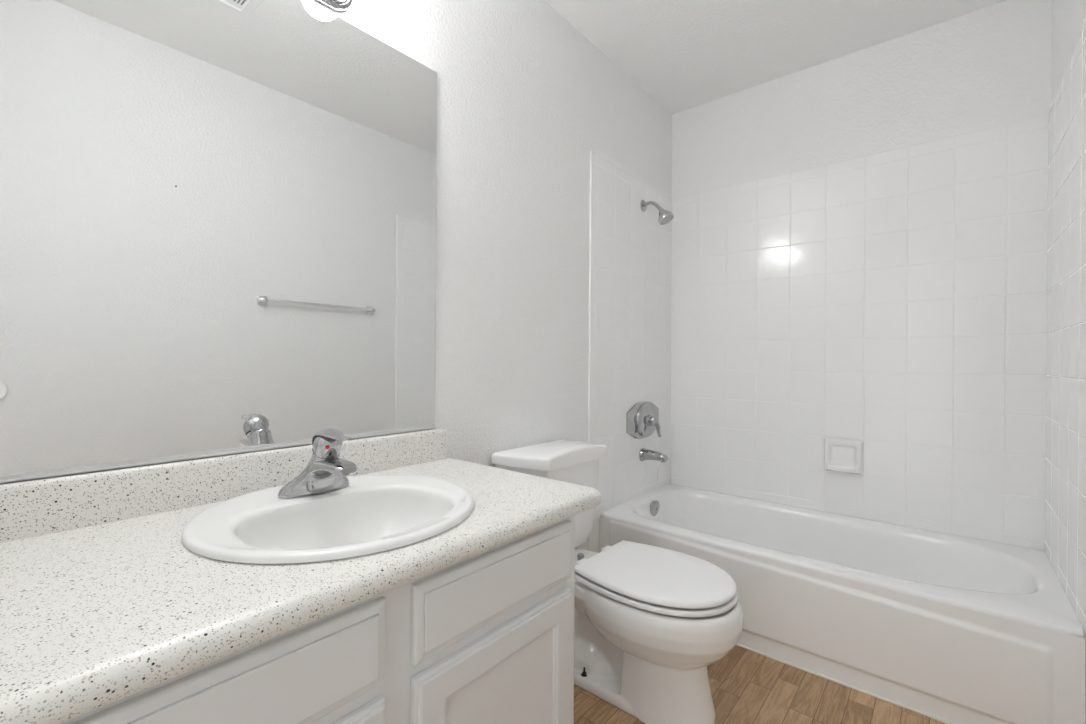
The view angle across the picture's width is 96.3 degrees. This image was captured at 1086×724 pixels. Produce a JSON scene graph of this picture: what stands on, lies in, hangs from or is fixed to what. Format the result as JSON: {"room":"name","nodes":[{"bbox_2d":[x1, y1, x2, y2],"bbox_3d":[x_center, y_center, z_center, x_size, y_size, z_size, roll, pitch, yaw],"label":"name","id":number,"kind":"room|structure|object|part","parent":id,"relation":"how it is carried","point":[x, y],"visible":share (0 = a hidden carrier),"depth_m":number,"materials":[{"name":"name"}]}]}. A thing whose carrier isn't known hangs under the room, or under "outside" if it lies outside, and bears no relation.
{"room":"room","nodes":[
{"label":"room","id":0,"kind":"room"},
{"bbox_2d":[278,428,356,498],"bbox_3d":[-0.465,0.217,1.057,0.179,0.149,0.158,1,0,40],"label":"sink faucet","id":1,"kind":"object","parent":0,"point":[325,471],"visible":1,"depth_m":1.04,"materials":[{"name":"silver metal"}]},
{"bbox_3d":[-0.467,0.179,1.054,0.062,0.060,0.058,1,0,40],"label":"handle","id":2,"kind":"part","parent":1,"relation":"part of","materials":[{"name":"silver metal"}]},
{"bbox_3d":[-0.446,0.168,1.037,0.124,0.051,0.053,1,0,40],"label":"lever","id":3,"kind":"part","parent":1,"relation":"part of","materials":[{"name":"silver metal"}]},
{"bbox_2d":[310,0,671,552],"bbox_3d":[-0.392,-0.184,1.540,0.100,2.494,3.596,1,0,40],"label":"wall","id":4,"kind":"structure","parent":0,"point":[524,98],"depth_m":1.80,"materials":[{"name":"white paint"}]},
{"bbox_2d":[0,0,436,484],"bbox_3d":[-0.654,-0.348,1.139,0.010,1.113,0.993,1,0,40],"label":"wall mirror","id":5,"kind":"object","parent":4,"relation":"attached to","point":[218,217],"visible":1,"depth_m":1.05,"materials":[{"name":"silver mirror"}]},
{"bbox_2d":[0,428,446,542],"bbox_3d":[-0.642,0.257,1.151,0.018,0.096,1.030,1,0,40],"label":"backsplash","id":6,"kind":"structure","parent":4,"relation":"attached to","point":[33,508],"depth_m":0.99,"materials":[{"name":"stone"}]},
{"bbox_2d":[316,0,352,11],"bbox_3d":[-0.584,-0.980,1.112,0.144,0.124,0.402,1,0,40],"label":"vanity light","id":7,"kind":"object","parent":4,"relation":"attached to","point":[336,5],"visible":1,"depth_m":1.26,"materials":[{"name":"silver metal"}]},
{"bbox_2d":[588,517,599,552],"bbox_3d":[0.230,0.888,2.208,0.008,0.352,0.086,1,0,40],"label":"trim","id":8,"kind":"structure","parent":4,"relation":"attached to","point":[594,537],"depth_m":2.21,"materials":[{"name":"white tile"}]},
{"bbox_2d":[588,151,671,518],"bbox_3d":[0.472,-0.113,2.487,0.009,1.653,0.820,1,0,40],"label":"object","id":9,"kind":"structure","parent":4,"relation":"attached to","point":[630,252],"depth_m":2.41,"materials":[{"name":"white tile"}]},
{"bbox_2d":[626,401,660,438],"bbox_3d":[0.458,0.289,2.395,0.093,0.194,0.344,1,0,40],"label":"shower valve","id":10,"kind":"object","parent":4,"relation":"attached to","point":[642,419],"visible":1,"depth_m":2.35,"materials":[{"name":"silver metal"}]},
{"bbox_3d":[0.579,0.333,2.500,0.042,0.114,0.060,1,0,40],"label":"lever","id":11,"kind":"part","parent":10,"relation":"part of","materials":[{"name":"silver metal"}]},
{"bbox_2d":[639,448,667,462],"bbox_3d":[0.574,0.485,2.500,0.138,0.068,0.068,1,0,40],"label":"tub spout","id":12,"kind":"object","parent":4,"relation":"attached to","point":[645,454],"visible":1,"depth_m":2.49,"materials":[{"name":"silver metal"}]},
{"bbox_2d":[640,200,673,224],"bbox_3d":[0.585,-0.769,2.478,0.168,0.147,0.081,1,0,40],"label":"shower","id":13,"kind":"object","parent":4,"relation":"attached to","point":[665,216],"visible":1,"depth_m":2.46,"materials":[{"name":"silver metal"}]},
{"bbox_3d":[0.561,-0.799,2.498,0.107,0.060,0.018,1,0,40],"label":"arm","id":14,"kind":"part","parent":13,"relation":"part of","materials":[{"name":"silver metal"}]},
{"bbox_2d":[574,645,944,723],"bbox_3d":[0.222,1.118,1.022,1.724,0.100,3.596,1,0,40],"label":"floor","id":15,"kind":"structure","parent":0,"point":[747,686],"depth_m":1.53,"materials":[{"name":"brown wood"}]},
{"bbox_2d":[60,515,574,723],"bbox_3d":[-0.442,0.708,0.969,0.561,0.711,0.990,1,0,40],"label":"vanity cabinet","id":16,"kind":"object","parent":15,"relation":"on","point":[487,637],"visible":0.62,"depth_m":0.82,"materials":[{"name":"white paint"}]},
{"bbox_3d":[-0.392,0.442,0.606,0.019,0.134,0.439,1,0,40],"label":"false drawer","id":17,"kind":"part","parent":16,"relation":"part of","materials":[{"name":"white paint"}]},
{"bbox_2d":[0,428,600,723],"bbox_3d":[-0.418,0.281,0.972,0.594,0.142,1.043,1,0,40],"label":"countertop","id":18,"kind":"structure","parent":16,"relation":"on","point":[104,601],"depth_m":0.73,"materials":[{"name":"laminate"}]},
{"bbox_2d":[182,475,473,563],"bbox_3d":[-0.410,0.371,0.999,0.521,0.158,0.536,1,0,40],"label":"sink","id":19,"kind":"object","parent":18,"relation":"in","point":[372,514],"visible":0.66,"depth_m":1.02,"materials":[{"name":"white ceramic"}]},
{"bbox_3d":[-0.393,0.740,0.607,0.019,0.414,0.439,1,0,40],"label":"door","id":20,"kind":"part","parent":16,"relation":"part of","materials":[{"name":"white paint"}]},
{"bbox_3d":[-0.075,0.443,0.984,0.019,0.134,0.439,1,0,40],"label":"drawer","id":21,"kind":"part","parent":16,"relation":"part of","materials":[{"name":"white paint"}]},
{"bbox_3d":[-0.076,0.741,0.984,0.019,0.414,0.439,1,0,40],"label":"door","id":22,"kind":"part","parent":16,"relation":"part of","materials":[{"name":"white paint"}]},
{"bbox_2d":[491,439,742,723],"bbox_3d":[0.226,0.712,1.582,0.787,0.823,0.496,1,0,40],"label":"toilet","id":23,"kind":"object","parent":15,"relation":"on","point":[650,621],"visible":0.79,"depth_m":1.44,"materials":[{"name":"white ceramic"}]},
{"bbox_3d":[0.036,0.529,1.789,0.214,0.346,0.400,1,0,40],"label":"tank","id":24,"kind":"part","parent":23,"relation":"part of","materials":[{"name":"white ceramic"}]},
{"bbox_3d":[0.044,0.328,1.783,0.244,0.057,0.423,1,0,40],"label":"tank lid","id":25,"kind":"part","parent":23,"relation":"part of","materials":[{"name":"white ceramic"}]},
{"bbox_3d":[0.364,0.655,1.514,0.450,0.019,0.373,1,0,40],"label":"lid","id":26,"kind":"part","parent":23,"relation":"part of","materials":[{"name":"white plastic"}]},
{"bbox_3d":[0.364,0.679,1.514,0.455,0.014,0.378,1,0,40],"label":"seat","id":27,"kind":"part","parent":23,"relation":"part of","materials":[{"name":"white plastic"}]},
{"bbox_3d":[0.264,0.909,1.597,0.746,0.430,0.382,1,0,40],"label":"bowl","id":28,"kind":"part","parent":23,"relation":"part of","materials":[{"name":"white ceramic"}]},
{"bbox_2d":[544,0,1005,114],"bbox_3d":[0.239,-1.476,1.015,1.724,0.100,3.596,1,0,40],"label":"ceiling","id":29,"kind":"structure","parent":0,"point":[684,54],"depth_m":2.10,"materials":[{"name":"white paint"}]},
{"bbox_2d":[600,484,1084,723],"bbox_3d":[1.071,0.887,2.032,1.507,0.367,0.742,1,0,40],"label":"bathtub","id":30,"kind":"object","parent":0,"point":[956,629],"visible":0.73,"depth_m":1.65,"materials":[{"name":"white ceramic"}]},
{"bbox_3d":[0.567,0.745,2.475,0.034,0.080,0.080,1,0,40],"label":"overflow plate","id":31,"kind":"part","parent":30,"relation":"part of","materials":[{"name":"silver metal"}]},
{"bbox_2d":[736,643,953,723],"bbox_3d":[0.833,1.067,1.751,1.500,0.010,0.010,1,0,40],"label":"trim","id":32,"kind":"structure","parent":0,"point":[737,644],"depth_m":1.60,"materials":[{"name":"white"}]},
{"bbox_2d":[672,0,1051,198],"bbox_3d":[1.354,-0.175,2.358,1.524,2.494,0.100,1,0,40],"label":"wall","id":33,"kind":"structure","parent":0,"point":[988,67],"depth_m":2.17,"materials":[{"name":"white paint"}]},
{"bbox_2d":[824,437,863,474],"bbox_3d":[1.372,0.433,2.228,0.159,0.158,0.058,1,0,40],"label":"soap dish","id":34,"kind":"object","parent":33,"relation":"attached to","point":[842,455],"visible":1,"depth_m":2.23,"materials":[{"name":"white ceramic"}]},
{"bbox_2d":[670,115,1048,550],"bbox_3d":[1.319,-0.107,2.317,1.524,1.653,0.009,1,0,40],"label":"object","id":35,"kind":"structure","parent":33,"relation":"attached to","point":[894,301],"depth_m":2.16,"materials":[{"name":"white tile"}]},
{"bbox_2d":[1051,0,1085,647],"bbox_3d":[0.853,-0.173,0.497,0.100,2.494,3.596,1,0,40],"label":"wall","id":36,"kind":"structure","parent":0,"point":[1068,16],"depth_m":1.63,"materials":[{"name":"white paint"}]},
{"bbox_2d":[1044,21,1085,637],"bbox_3d":[1.633,-0.103,1.512,0.009,1.653,0.820,1,0,40],"label":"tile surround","id":37,"kind":"structure","parent":36,"relation":"attached to","point":[1065,419],"depth_m":1.50,"materials":[{"name":"white tile"}]},
{"bbox_2d":[1085,648,1085,723],"bbox_3d":[1.391,0.899,1.234,0.008,0.352,0.086,1,0,40],"label":"trim","id":38,"kind":"structure","parent":36,"relation":"attached to","point":[1085,648],"depth_m":1.27,"materials":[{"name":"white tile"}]}
]}

